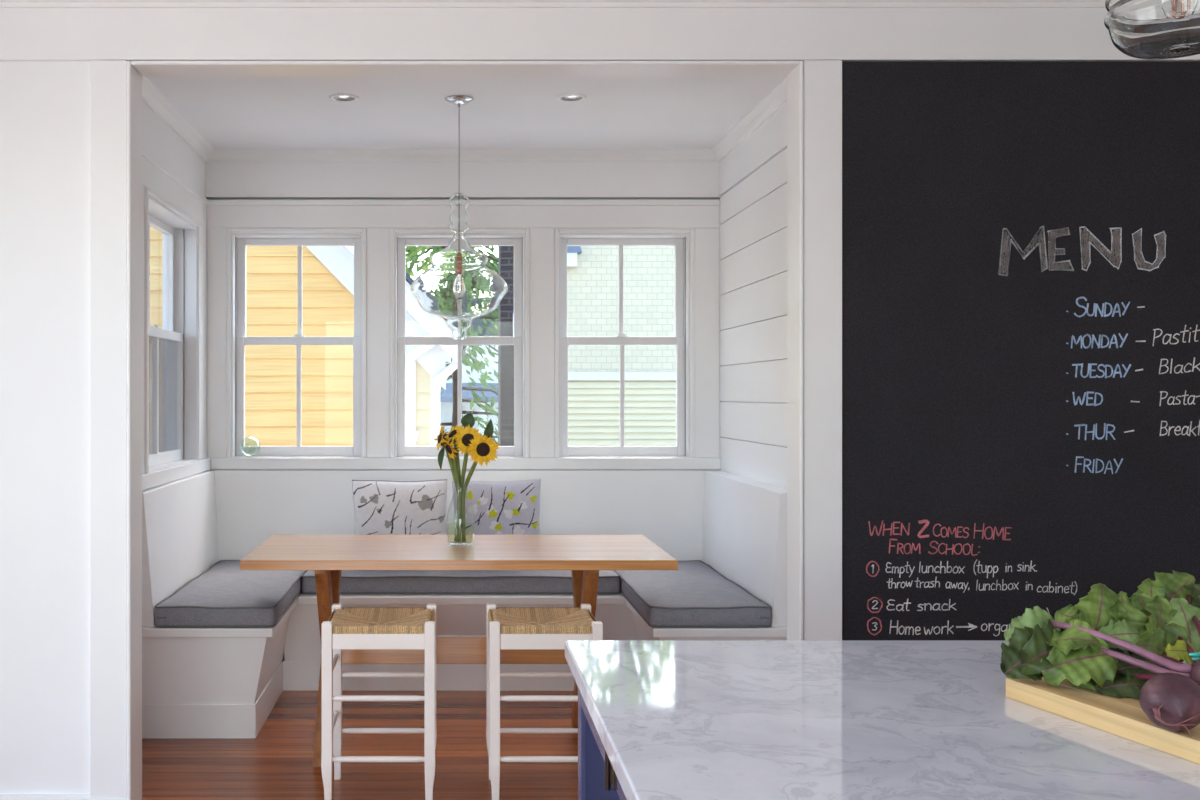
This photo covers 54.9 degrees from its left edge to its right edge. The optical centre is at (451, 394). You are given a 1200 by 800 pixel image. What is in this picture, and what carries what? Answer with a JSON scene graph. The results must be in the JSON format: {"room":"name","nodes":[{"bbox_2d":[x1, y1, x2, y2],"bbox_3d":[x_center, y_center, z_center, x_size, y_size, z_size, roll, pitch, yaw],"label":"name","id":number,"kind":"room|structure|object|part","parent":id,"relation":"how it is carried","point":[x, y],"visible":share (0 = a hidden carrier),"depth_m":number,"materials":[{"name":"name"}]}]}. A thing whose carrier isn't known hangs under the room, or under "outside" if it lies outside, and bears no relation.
{"room":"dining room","nodes":[
{"label":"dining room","id":0,"kind":"room"},
{"bbox_2d":[142,101,205,473],"bbox_3d":[-1.340,0.048,4.698,0.170,2.585,2.236,0,0,0],"label":"wall","id":1,"kind":"structure","parent":0,"point":[159,140],"depth_m":5.01,"materials":[{"name":"white paint"}]},
{"bbox_2d":[144,187,199,472],"bbox_3d":[-1.331,-0.264,5.140,0.178,1.168,0.976,0,0,0],"label":"window","id":2,"kind":"structure","parent":1,"relation":"in","point":[172,352],"depth_m":5.55,"materials":[{"name":"white paint"}]},
{"bbox_3d":[-1.377,-0.538,5.140,0.036,0.551,0.910,0,0,0],"label":"sash","id":3,"kind":"part","parent":2,"relation":"part of","materials":[{"name":"white paint"}]},
{"bbox_3d":[-1.337,0.007,5.140,0.036,0.617,0.910,0,0,0],"label":"sash","id":4,"kind":"part","parent":2,"relation":"part of","materials":[{"name":"white paint"}]},
{"bbox_2d":[142,148,207,227],"bbox_3d":[-1.252,-0.909,4.694,0.007,0.114,2.218,0,0,0],"label":"trim","id":5,"kind":"structure","parent":1,"relation":"attached to","point":[155,179],"depth_m":5.09,"materials":[{"name":"white paint"}]},
{"bbox_2d":[142,458,210,489],"bbox_3d":[-1.240,0.349,4.700,0.030,0.058,2.230,0,0,0],"label":"trim","id":6,"kind":"structure","parent":1,"relation":"attached to","point":[162,476],"depth_m":5.03,"materials":[{"name":"white paint"}]},
{"bbox_2d":[200,224,206,458],"bbox_3d":[-1.252,-0.266,5.719,0.006,1.170,0.180,0,0,0],"label":"trim","id":7,"kind":"structure","parent":1,"relation":"attached to","point":[203,230],"depth_m":5.73,"materials":[{"name":"white paint"}]},
{"bbox_2d":[142,691,577,799],"bbox_3d":[0.550,1.380,1.508,5.740,0.080,8.856,0,0,0],"label":"floor","id":8,"kind":"structure","parent":0,"point":[276,764],"depth_m":4.25,"materials":[{"name":"brown wood"}]},
{"bbox_2d":[321,604,436,799],"bbox_3d":[-0.236,1.036,3.826,0.366,0.609,0.347,0,0,0],"label":"counter stool","id":9,"kind":"object","parent":8,"relation":"on","point":[346,627],"visible":1,"depth_m":3.66,"materials":[{"name":"white paint"}]},
{"bbox_3d":[-0.402,1.036,3.671,0.035,0.609,0.035,0,0,0],"label":"leg","id":10,"kind":"part","parent":9,"relation":"part of","materials":[{"name":"white paint"}]},
{"bbox_3d":[-0.402,1.036,3.982,0.035,0.609,0.035,0,0,0],"label":"leg","id":11,"kind":"part","parent":9,"relation":"part of","materials":[{"name":"white paint"}]},
{"bbox_3d":[-0.236,0.757,3.826,0.357,0.031,0.340,0,0,0],"label":"seat","id":12,"kind":"part","parent":9,"relation":"part of","materials":[{"name":"beige wicker"}]},
{"bbox_3d":[-0.071,1.036,3.671,0.035,0.609,0.035,0,0,0],"label":"leg","id":13,"kind":"part","parent":9,"relation":"part of","materials":[{"name":"white paint"}]},
{"bbox_3d":[-0.071,1.036,3.982,0.035,0.609,0.035,0,0,0],"label":"leg","id":14,"kind":"part","parent":9,"relation":"part of","materials":[{"name":"white paint"}]},
{"bbox_2d":[240,535,677,766],"bbox_3d":[0.025,0.965,4.445,1.564,0.749,0.749,0,0,0],"label":"trestle table","id":15,"kind":"object","parent":8,"relation":"on","point":[328,555],"visible":0.79,"depth_m":4.33,"materials":[{"name":"brown wood"}]},
{"bbox_3d":[-0.477,0.638,4.445,0.042,0.024,0.630,0,0,0],"label":"rail","id":16,"kind":"part","parent":15,"relation":"part of","materials":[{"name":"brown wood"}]},
{"bbox_3d":[-0.477,0.983,4.408,0.049,0.712,0.521,0,0,0],"label":"leg","id":17,"kind":"part","parent":15,"relation":"part of","materials":[{"name":"brown wood"}]},
{"bbox_3d":[-0.477,0.983,4.422,0.050,0.712,0.641,0,0,0],"label":"leg","id":18,"kind":"part","parent":15,"relation":"part of","materials":[{"name":"brown wood"}]},
{"bbox_2d":[446,479,474,545],"bbox_3d":[0.034,0.459,4.487,0.115,0.262,0.115,0,0,22],"label":"glass vase","id":19,"kind":"object","parent":15,"relation":"on","point":[452,479],"visible":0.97,"depth_m":4.48,"materials":[{"name":"clear glass"}]},
{"bbox_2d":[434,426,465,540],"bbox_3d":[-0.018,0.346,4.505,0.116,0.461,0.106,0,0,-35],"label":"sunflower","id":20,"kind":"object","parent":19,"relation":"in","point":[440,439],"visible":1,"depth_m":4.48,"materials":[{"name":"green plant"}]},
{"bbox_3d":[0.009,0.374,4.492,0.096,0.406,0.019,0,0,-4],"label":"stem","id":21,"kind":"part","parent":20,"relation":"part of","materials":[{"name":"green plant"}]},
{"bbox_2d":[444,439,460,541],"bbox_3d":[-0.003,0.370,4.470,0.070,0.412,0.100,0,0,-40],"label":"sunflower","id":22,"kind":"object","parent":19,"relation":"in","point":[451,449],"visible":1,"depth_m":4.47,"materials":[{"name":"green plant"}]},
{"bbox_3d":[0.015,0.391,4.472,0.043,0.371,0.029,0,0,0],"label":"stem","id":23,"kind":"part","parent":22,"relation":"part of","materials":[{"name":"green plant"}]},
{"bbox_2d":[445,425,461,540],"bbox_3d":[0.008,0.347,4.515,0.092,0.459,0.100,0,0,0],"label":"sunflower","id":24,"kind":"object","parent":19,"relation":"in","point":[452,432],"visible":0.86,"depth_m":4.50,"materials":[{"name":"green plant"}]},
{"bbox_3d":[0.017,0.369,4.506,0.025,0.414,0.047,0,0,-33],"label":"stem","id":25,"kind":"part","parent":24,"relation":"part of","materials":[{"name":"green plant"}]},
{"bbox_2d":[453,412,482,541],"bbox_3d":[0.065,0.323,4.479,0.122,0.507,0.076,0,0,0],"label":"sunflower","id":26,"kind":"object","parent":19,"relation":"in","point":[463,440],"visible":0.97,"depth_m":4.47,"materials":[{"name":"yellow plant"}]},
{"bbox_3d":[0.045,0.378,4.483,0.057,0.396,0.017,0,0,0],"label":"stem","id":27,"kind":"part","parent":26,"relation":"part of","materials":[{"name":"green plant"}]},
{"bbox_2d":[462,419,499,541],"bbox_3d":[0.113,0.335,4.453,0.151,0.482,0.088,0,0,0],"label":"sunflower","id":28,"kind":"object","parent":19,"relation":"in","point":[483,449],"visible":1,"depth_m":4.43,"materials":[{"name":"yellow plant"}]},
{"bbox_3d":[0.080,0.393,4.465,0.093,0.366,0.021,0,0,20],"label":"stem","id":29,"kind":"part","parent":28,"relation":"part of","materials":[{"name":"green plant"}]},
{"bbox_3d":[0.513,0.983,4.422,0.050,0.712,0.641,0,0,0],"label":"leg","id":30,"kind":"part","parent":15,"relation":"part of","materials":[{"name":"brown wood"}]},
{"bbox_3d":[0.513,0.983,4.408,0.049,0.712,0.521,0,0,0],"label":"leg","id":31,"kind":"part","parent":15,"relation":"part of","materials":[{"name":"brown wood"}]},
{"bbox_3d":[0.513,0.638,4.445,0.042,0.024,0.630,0,0,0],"label":"rail","id":32,"kind":"part","parent":15,"relation":"part of","materials":[{"name":"brown wood"}]},
{"bbox_2d":[142,470,786,737],"bbox_3d":[0.055,0.861,5.120,2.617,0.958,1.390,0,0,0],"label":"bench","id":33,"kind":"object","parent":8,"relation":"on","point":[198,682],"visible":0.36,"depth_m":5.16,"materials":[{"name":"white paint"}]},
{"bbox_3d":[-1.208,0.644,5.134,0.090,0.523,1.362,0,0,0],"label":"backrest","id":34,"kind":"part","parent":33,"relation":"part of","materials":[{"name":"white paint"}]},
{"bbox_3d":[-0.988,1.141,5.134,0.531,0.397,1.362,0,0,0],"label":"seat panel","id":35,"kind":"part","parent":33,"relation":"part of","materials":[{"name":"white paint"}]},
{"bbox_2d":[155,560,305,626],"bbox_3d":[-0.924,0.858,5.069,0.474,0.095,1.282,0,0,0],"label":"bench cushion","id":36,"kind":"object","parent":33,"relation":"on","point":[223,595],"visible":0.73,"depth_m":4.61,"materials":[{"name":"grey fabric"}]},
{"bbox_3d":[0.055,0.644,5.763,2.617,0.524,0.104,0,0,0],"label":"backrest","id":37,"kind":"part","parent":33,"relation":"part of","materials":[{"name":"white paint"}]},
{"bbox_3d":[0.043,1.141,5.475,1.605,0.397,0.679,0,0,0],"label":"seat panel","id":38,"kind":"part","parent":33,"relation":"part of","materials":[{"name":"white paint"}]},
{"bbox_2d":[301,570,620,593],"bbox_3d":[0.041,0.857,5.438,1.456,0.097,0.534,0,0,0],"label":"bench cushion","id":39,"kind":"object","parent":33,"relation":"on","point":[352,581],"visible":0.62,"depth_m":5.17,"materials":[{"name":"grey fabric"}]},
{"bbox_2d":[352,479,446,534],"bbox_3d":[-0.250,0.607,5.506,0.457,0.405,0.183,0,0,1],"label":"throw pillow","id":40,"kind":"object","parent":39,"relation":"on","point":[381,507],"visible":0.68,"depth_m":5.44,"materials":[{"name":"fabric"}]},
{"bbox_2d":[452,479,540,534],"bbox_3d":[0.218,0.607,5.507,0.430,0.416,0.180,0,0,5],"label":"throw pillow","id":41,"kind":"object","parent":39,"relation":"on","point":[498,507],"visible":0.62,"depth_m":5.43,"materials":[{"name":"fabric"}]},
{"bbox_2d":[616,560,770,626],"bbox_3d":[1.008,0.857,5.069,0.479,0.098,1.282,0,0,0],"label":"bench cushion","id":42,"kind":"object","parent":33,"relation":"on","point":[695,594],"visible":0.85,"depth_m":4.62,"materials":[{"name":"grey fabric"}]},
{"bbox_3d":[1.085,1.141,5.134,0.556,0.397,1.362,0,0,0],"label":"seat panel","id":43,"kind":"part","parent":33,"relation":"part of","materials":[{"name":"white paint"}]},
{"bbox_3d":[1.306,0.644,5.134,0.115,0.523,1.362,0,0,0],"label":"backrest","id":44,"kind":"part","parent":33,"relation":"part of","materials":[{"name":"white paint"}]},
{"bbox_2d":[486,604,602,799],"bbox_3d":[0.302,1.036,3.826,0.366,0.609,0.347,0,0,0],"label":"counter stool","id":45,"kind":"object","parent":8,"relation":"on","point":[506,627],"visible":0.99,"depth_m":3.66,"materials":[{"name":"white paint"}]},
{"bbox_3d":[0.137,1.036,3.982,0.035,0.609,0.035,0,0,0],"label":"leg","id":46,"kind":"part","parent":45,"relation":"part of","materials":[{"name":"white paint"}]},
{"bbox_3d":[0.137,1.036,3.671,0.035,0.609,0.035,0,0,0],"label":"leg","id":47,"kind":"part","parent":45,"relation":"part of","materials":[{"name":"white paint"}]},
{"bbox_3d":[0.302,0.757,3.826,0.357,0.031,0.340,0,0,0],"label":"seat","id":48,"kind":"part","parent":45,"relation":"part of","materials":[{"name":"beige wicker"}]},
{"bbox_3d":[0.468,1.036,3.982,0.035,0.609,0.035,0,0,0],"label":"leg","id":49,"kind":"part","parent":45,"relation":"part of","materials":[{"name":"white paint"}]},
{"bbox_3d":[0.468,1.036,3.671,0.035,0.609,0.035,0,0,0],"label":"leg","id":50,"kind":"part","parent":45,"relation":"part of","materials":[{"name":"white paint"}]},
{"bbox_2d":[578,688,626,799],"bbox_3d":[0.952,0.895,0.690,1.497,0.890,2.480,0,0,0],"label":"kitchen island","id":51,"kind":"object","parent":8,"relation":"on","point":[597,778],"visible":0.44,"depth_m":1.78,"materials":[{"name":"blue paint"}]},
{"bbox_3d":[0.227,0.877,1.580,0.012,0.720,0.604,0,0,0],"label":"door","id":52,"kind":"part","parent":51,"relation":"part of","materials":[{"name":"blue paint"}]},
{"bbox_2d":[565,640,1199,799],"bbox_3d":[0.972,0.435,0.677,1.557,0.030,2.554,0,0,0],"label":"island countertop","id":53,"kind":"structure","parent":51,"relation":"on","point":[672,719],"depth_m":1.45,"materials":[{"name":"grey stone"}]},
{"bbox_2d":[1006,670,1199,763],"bbox_3d":[0.988,0.407,1.412,0.330,0.026,0.450,0,0,-15],"label":"cutting board","id":54,"kind":"object","parent":53,"relation":"on","point":[1124,717],"visible":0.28,"depth_m":1.44,"materials":[{"name":"brown wood"}]},
{"bbox_2d":[1000,570,1199,687],"bbox_3d":[0.917,0.323,1.512,0.329,0.143,0.256,0,0,0],"label":"beet","id":55,"kind":"object","parent":54,"relation":"on","point":[1082,643],"visible":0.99,"depth_m":1.55,"materials":[{"name":"green plant"}]},
{"bbox_2d":[1188,652,1199,659],"bbox_3d":[0.957,0.333,1.455,0.034,0.011,0.011,0,0,-14],"label":"tie","id":56,"kind":"object","parent":55,"relation":"on","point":[1195,655],"visible":1,"depth_m":1.45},
{"bbox_3d":[0.962,0.358,1.420,0.073,0.073,0.072,0,0,0],"label":"bulb","id":57,"kind":"part","parent":55,"relation":"part of","materials":[{"name":"purple food"}]},
{"bbox_2d":[1072,650,1199,736],"bbox_3d":[0.875,0.360,1.421,0.110,0.068,0.265,0,0,7],"label":"beet","id":58,"kind":"object","parent":54,"relation":"on","point":[1171,701],"visible":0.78,"depth_m":1.33,"materials":[{"name":"purple plant"}]},
{"bbox_3d":[0.846,0.360,1.338,0.067,0.068,0.067,0,0,0],"label":"bulb","id":59,"kind":"part","parent":58,"relation":"part of","materials":[{"name":"purple food"}]},
{"bbox_2d":[0,61,799,793],"bbox_3d":[0.550,0.048,3.527,5.500,2.585,0.105,0,0,0],"label":"wall","id":60,"kind":"structure","parent":0,"point":[45,105],"depth_m":3.48,"materials":[{"name":"white paint"}]},
{"bbox_2d":[0,794,126,799],"bbox_3d":[-1.593,1.278,3.459,1.214,0.124,0.032,0,0,0],"label":"baseboard","id":61,"kind":"structure","parent":60,"relation":"attached to","point":[2,796],"depth_m":3.45,"materials":[{"name":"white paint"}]},
{"bbox_2d":[90,60,126,796],"bbox_3d":[-1.042,0.102,3.465,0.110,2.233,0.020,0,0,0],"label":"trim","id":62,"kind":"structure","parent":60,"relation":"attached to","point":[108,78],"depth_m":3.46,"materials":[{"name":"white paint"}]},
{"bbox_2d":[127,61,141,799],"bbox_3d":[-0.979,0.164,3.517,0.012,2.352,0.135,0,0,0],"label":"trim","id":63,"kind":"structure","parent":60,"relation":"attached to","point":[134,78],"depth_m":3.48,"materials":[{"name":"white paint"}]},
{"bbox_2d":[142,76,786,161],"bbox_3d":[0.055,-1.218,4.698,2.620,0.054,2.236,0,0,0],"label":"trim","id":64,"kind":"structure","parent":60,"relation":"attached to","point":[152,97],"depth_m":5.78,"materials":[{"name":"white paint"}]},
{"bbox_2d":[131,61,798,75],"bbox_3d":[0.040,-1.006,3.517,2.025,0.012,0.135,0,0,0],"label":"trim","id":65,"kind":"structure","parent":60,"relation":"attached to","point":[145,68],"depth_m":3.48,"materials":[{"name":"white paint"}]},
{"bbox_2d":[0,8,1199,60],"bbox_3d":[0.550,-1.101,3.465,5.500,0.168,0.020,0,0,0],"label":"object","id":66,"kind":"structure","parent":60,"relation":"attached to","point":[26,34],"depth_m":3.46,"materials":[{"name":"white paint"}]},
{"bbox_2d":[787,61,802,639],"bbox_3d":[1.058,0.164,3.517,0.012,2.352,0.135,0,0,0],"label":"trim","id":67,"kind":"structure","parent":60,"relation":"attached to","point":[795,77],"depth_m":3.49,"materials":[{"name":"white paint"}]},
{"bbox_2d":[803,60,841,639],"bbox_3d":[1.125,0.102,3.465,0.116,2.233,0.020,0,0,0],"label":"trim","id":68,"kind":"structure","parent":60,"relation":"attached to","point":[822,79],"depth_m":3.46,"materials":[{"name":"white paint"}]},
{"bbox_2d":[842,61,1199,639],"bbox_3d":[2.160,0.087,3.466,1.950,2.200,0.011,0,0,0],"label":"chalkboard","id":69,"kind":"object","parent":60,"relation":"attached to","point":[1021,239],"visible":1,"depth_m":3.46,"materials":[{"name":"black paint"}]},
{"bbox_2d":[206,162,722,469],"bbox_3d":[0.055,0.048,5.901,3.020,2.585,0.170,0,0,0],"label":"wall","id":70,"kind":"structure","parent":0,"point":[224,180],"depth_m":5.82,"materials":[{"name":"white paint"}]},
{"bbox_2d":[208,228,226,457],"bbox_3d":[-1.196,-0.266,5.813,0.093,1.170,0.006,0,0,0],"label":"trim","id":71,"kind":"structure","parent":70,"relation":"attached to","point":[216,236],"depth_m":5.81,"materials":[{"name":"white paint"}]},
{"bbox_2d":[226,229,366,457],"bbox_3d":[-0.792,-0.264,5.892,0.714,1.168,0.178,0,0,0],"label":"window","id":72,"kind":"structure","parent":70,"relation":"in","point":[237,240],"depth_m":5.88,"materials":[{"name":"white paint"}]},
{"bbox_3d":[-0.792,0.007,5.898,0.648,0.617,0.036,0,0,0],"label":"sash","id":73,"kind":"part","parent":72,"relation":"part of","materials":[{"name":"white paint"}]},
{"bbox_3d":[-0.792,-0.538,5.938,0.648,0.551,0.036,0,0,0],"label":"sash","id":74,"kind":"part","parent":72,"relation":"part of","materials":[{"name":"white paint"}]},
{"bbox_2d":[367,228,389,457],"bbox_3d":[-0.376,-0.266,5.813,0.116,1.170,0.006,0,0,0],"label":"trim","id":75,"kind":"structure","parent":70,"relation":"attached to","point":[378,239],"depth_m":5.81,"materials":[{"name":"white paint"}]},
{"bbox_2d":[390,229,529,457],"bbox_3d":[0.040,-0.264,5.892,0.714,1.168,0.178,0,0,0],"label":"window","id":76,"kind":"structure","parent":70,"relation":"in","point":[399,238],"depth_m":5.88,"materials":[{"name":"white paint"}]},
{"bbox_3d":[0.040,-0.538,5.938,0.648,0.551,0.036,0,0,0],"label":"sash","id":77,"kind":"part","parent":76,"relation":"part of","materials":[{"name":"white paint"}]},
{"bbox_3d":[0.040,0.007,5.898,0.648,0.617,0.036,0,0,0],"label":"sash","id":78,"kind":"part","parent":76,"relation":"part of","materials":[{"name":"white paint"}]},
{"bbox_2d":[207,205,719,227],"bbox_3d":[0.054,-0.909,5.812,2.619,0.114,0.007,0,0,0],"label":"trim","id":79,"kind":"structure","parent":70,"relation":"attached to","point":[218,216],"depth_m":5.81,"materials":[{"name":"white paint"}]},
{"bbox_2d":[208,200,719,204],"bbox_3d":[0.060,-0.980,5.809,2.607,0.028,0.013,0,0,0],"label":"trim","id":80,"kind":"structure","parent":70,"relation":"attached to","point":[210,202],"depth_m":5.80,"materials":[{"name":"white paint"}]},
{"bbox_2d":[211,458,720,468],"bbox_3d":[0.070,0.349,5.801,2.587,0.058,0.030,0,0,0],"label":"trim","id":81,"kind":"structure","parent":70,"relation":"attached to","point":[216,463],"depth_m":5.79,"materials":[{"name":"white paint"}]},
{"bbox_2d":[530,228,553,457],"bbox_3d":[0.460,-0.266,5.813,0.124,1.170,0.006,0,0,0],"label":"trim","id":82,"kind":"structure","parent":70,"relation":"attached to","point":[541,239],"depth_m":5.81,"materials":[{"name":"white paint"}]},
{"bbox_2d":[555,229,694,457],"bbox_3d":[0.880,-0.264,5.892,0.714,1.168,0.178,0,0,0],"label":"window","id":83,"kind":"structure","parent":70,"relation":"in","point":[683,240],"depth_m":5.88,"materials":[{"name":"white paint"}]},
{"bbox_3d":[0.880,-0.538,5.938,0.648,0.551,0.036,0,0,0],"label":"sash","id":84,"kind":"part","parent":83,"relation":"part of","materials":[{"name":"white paint"}]},
{"bbox_3d":[0.880,0.007,5.898,0.648,0.617,0.036,0,0,0],"label":"sash","id":85,"kind":"part","parent":83,"relation":"part of","materials":[{"name":"white paint"}]},
{"bbox_2d":[695,228,719,457],"bbox_3d":[1.301,-0.266,5.813,0.126,1.170,0.006,0,0,0],"label":"trim","id":86,"kind":"structure","parent":70,"relation":"attached to","point":[707,240],"depth_m":5.81,"materials":[{"name":"white paint"}]},
{"bbox_2d":[145,76,786,148],"bbox_3d":[0.550,-1.305,1.548,5.740,0.120,8.936,0,0,0],"label":"ceiling","id":87,"kind":"structure","parent":0,"point":[230,112],"depth_m":4.95,"materials":[{"name":"white paint"}]},
{"bbox_2d":[329,93,358,101],"bbox_3d":[-0.452,-1.286,4.770,0.128,0.093,0.128,0,0,0],"label":"recessed light","id":88,"kind":"object","parent":87,"relation":"in","point":[341,97],"visible":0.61,"depth_m":4.79,"materials":[{"name":"white paint"}]},
{"bbox_2d":[411,95,507,339],"bbox_3d":[0.030,-0.739,4.790,0.408,1.011,0.408,0,0,-31],"label":"pendant lamp","id":89,"kind":"object","parent":87,"relation":"hanging from","point":[458,288],"visible":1,"depth_m":4.68,"materials":[{"name":"clear glass"}]},
{"bbox_3d":[0.030,-0.541,4.790,0.409,0.615,0.409,0,0,0],"label":"lamp shade","id":90,"kind":"part","parent":89,"relation":"part of","materials":[{"name":"clear glass"}]},
{"bbox_3d":[0.030,-0.901,4.790,0.004,0.621,0.004,0,0,0],"label":"cord","id":91,"kind":"part","parent":89,"relation":"part of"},
{"bbox_2d":[556,93,586,101],"bbox_3d":[0.500,-1.286,4.770,0.128,0.093,0.128,0,0,0],"label":"recessed light","id":92,"kind":"object","parent":87,"relation":"in","point":[572,97],"visible":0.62,"depth_m":4.80,"materials":[{"name":"white paint"}]},
{"bbox_2d":[720,103,786,488],"bbox_3d":[1.440,0.048,4.698,0.150,2.585,2.236,0,0,0],"label":"wall","id":93,"kind":"structure","parent":0,"point":[753,176],"depth_m":5.11,"materials":[{"name":"white paint"}]},
{"bbox_2d":[1104,0,1199,58],"bbox_3d":[1.022,-0.865,1.600,0.185,0.759,0.185,0,0,-43],"label":"pendant lamp","id":94,"kind":"object","parent":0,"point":[1141,29],"visible":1,"depth_m":1.57,"materials":[{"name":"clear glass"}]},
{"bbox_3d":[-2.260,0.048,0.330,0.120,2.585,6.500,0,0,0],"label":"wall","id":95,"kind":"structure","parent":0,"visible":0},
{"bbox_2d":[0,0,1105,7],"bbox_3d":[0.550,-1.209,3.420,5.500,0.072,0.070,0,0,0],"label":"trim","id":96,"kind":"structure","parent":95,"relation":"attached to","point":[3,3],"depth_m":3.44,"materials":[{"name":"white paint"}]},
{"label":"outside","id":97,"kind":"structure","parent":0,"visible":0},
{"bbox_3d":[5.000,2.040,27.000,70.000,0.100,66.000,0,0,0],"label":"ground","id":98,"kind":"structure","parent":97,"visible":0},
{"bbox_2d":[150,227,467,445],"bbox_3d":[-3.440,-1.965,10.250,7.120,7.911,3.500,0,0,0],"label":"house","id":99,"kind":"structure","parent":98,"relation":"on","point":[271,271],"depth_m":8.99,"materials":[{"name":"paint"}]},
{"bbox_2d":[406,246,476,276],"bbox_3d":[-1.928,-1.989,19.394,5.250,7.975,4.885,0,0,0],"label":"leafy tree","id":100,"kind":"object","parent":98,"relation":"on","point":[424,268],"visible":0.02,"depth_m":19.20,"materials":[{"name":"green plant"}]},
{"bbox_2d":[434,246,497,426],"bbox_3d":[0.127,-2.542,25.095,2.889,9.074,2.994,0,0,0],"label":"leafy tree","id":101,"kind":"object","parent":98,"relation":"on","point":[495,268],"visible":0.02,"depth_m":24.87,"materials":[{"name":"green plant"}]},
{"bbox_3d":[0.127,-4.176,25.095,2.889,5.805,2.994,0,0,0],"label":"crown","id":102,"kind":"part","parent":101,"relation":"part of","materials":[{"name":"green plant"}]},
{"bbox_2d":[440,311,497,441],"bbox_3d":[0.000,-0.785,38.200,5.800,5.550,7.600,0,0,0],"label":"house","id":103,"kind":"structure","parent":98,"relation":"on","point":[446,398],"depth_m":36.00,"materials":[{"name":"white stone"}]},
{"bbox_2d":[406,246,568,443],"bbox_3d":[0.278,-0.935,14.577,2.992,5.935,3.057,0,0,33],"label":"tree","id":104,"kind":"object","parent":98,"relation":"on","point":[477,364],"visible":0.17,"depth_m":14.61,"materials":[{"name":"green plant"}]},
{"bbox_2d":[498,246,513,445],"bbox_3d":[0.765,-0.135,12.285,0.510,4.250,0.630,0,0,0],"label":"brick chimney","id":105,"kind":"object","parent":98,"relation":"on","point":[505,253],"visible":0.05,"depth_m":12.00,"materials":[{"name":"grey brick"}]},
{"bbox_2d":[567,246,675,445],"bbox_3d":[6.675,-0.470,20.400,10.850,4.920,5.400,0,0,0],"label":"house","id":106,"kind":"structure","parent":98,"relation":"on","point":[592,271],"depth_m":18.00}
]}

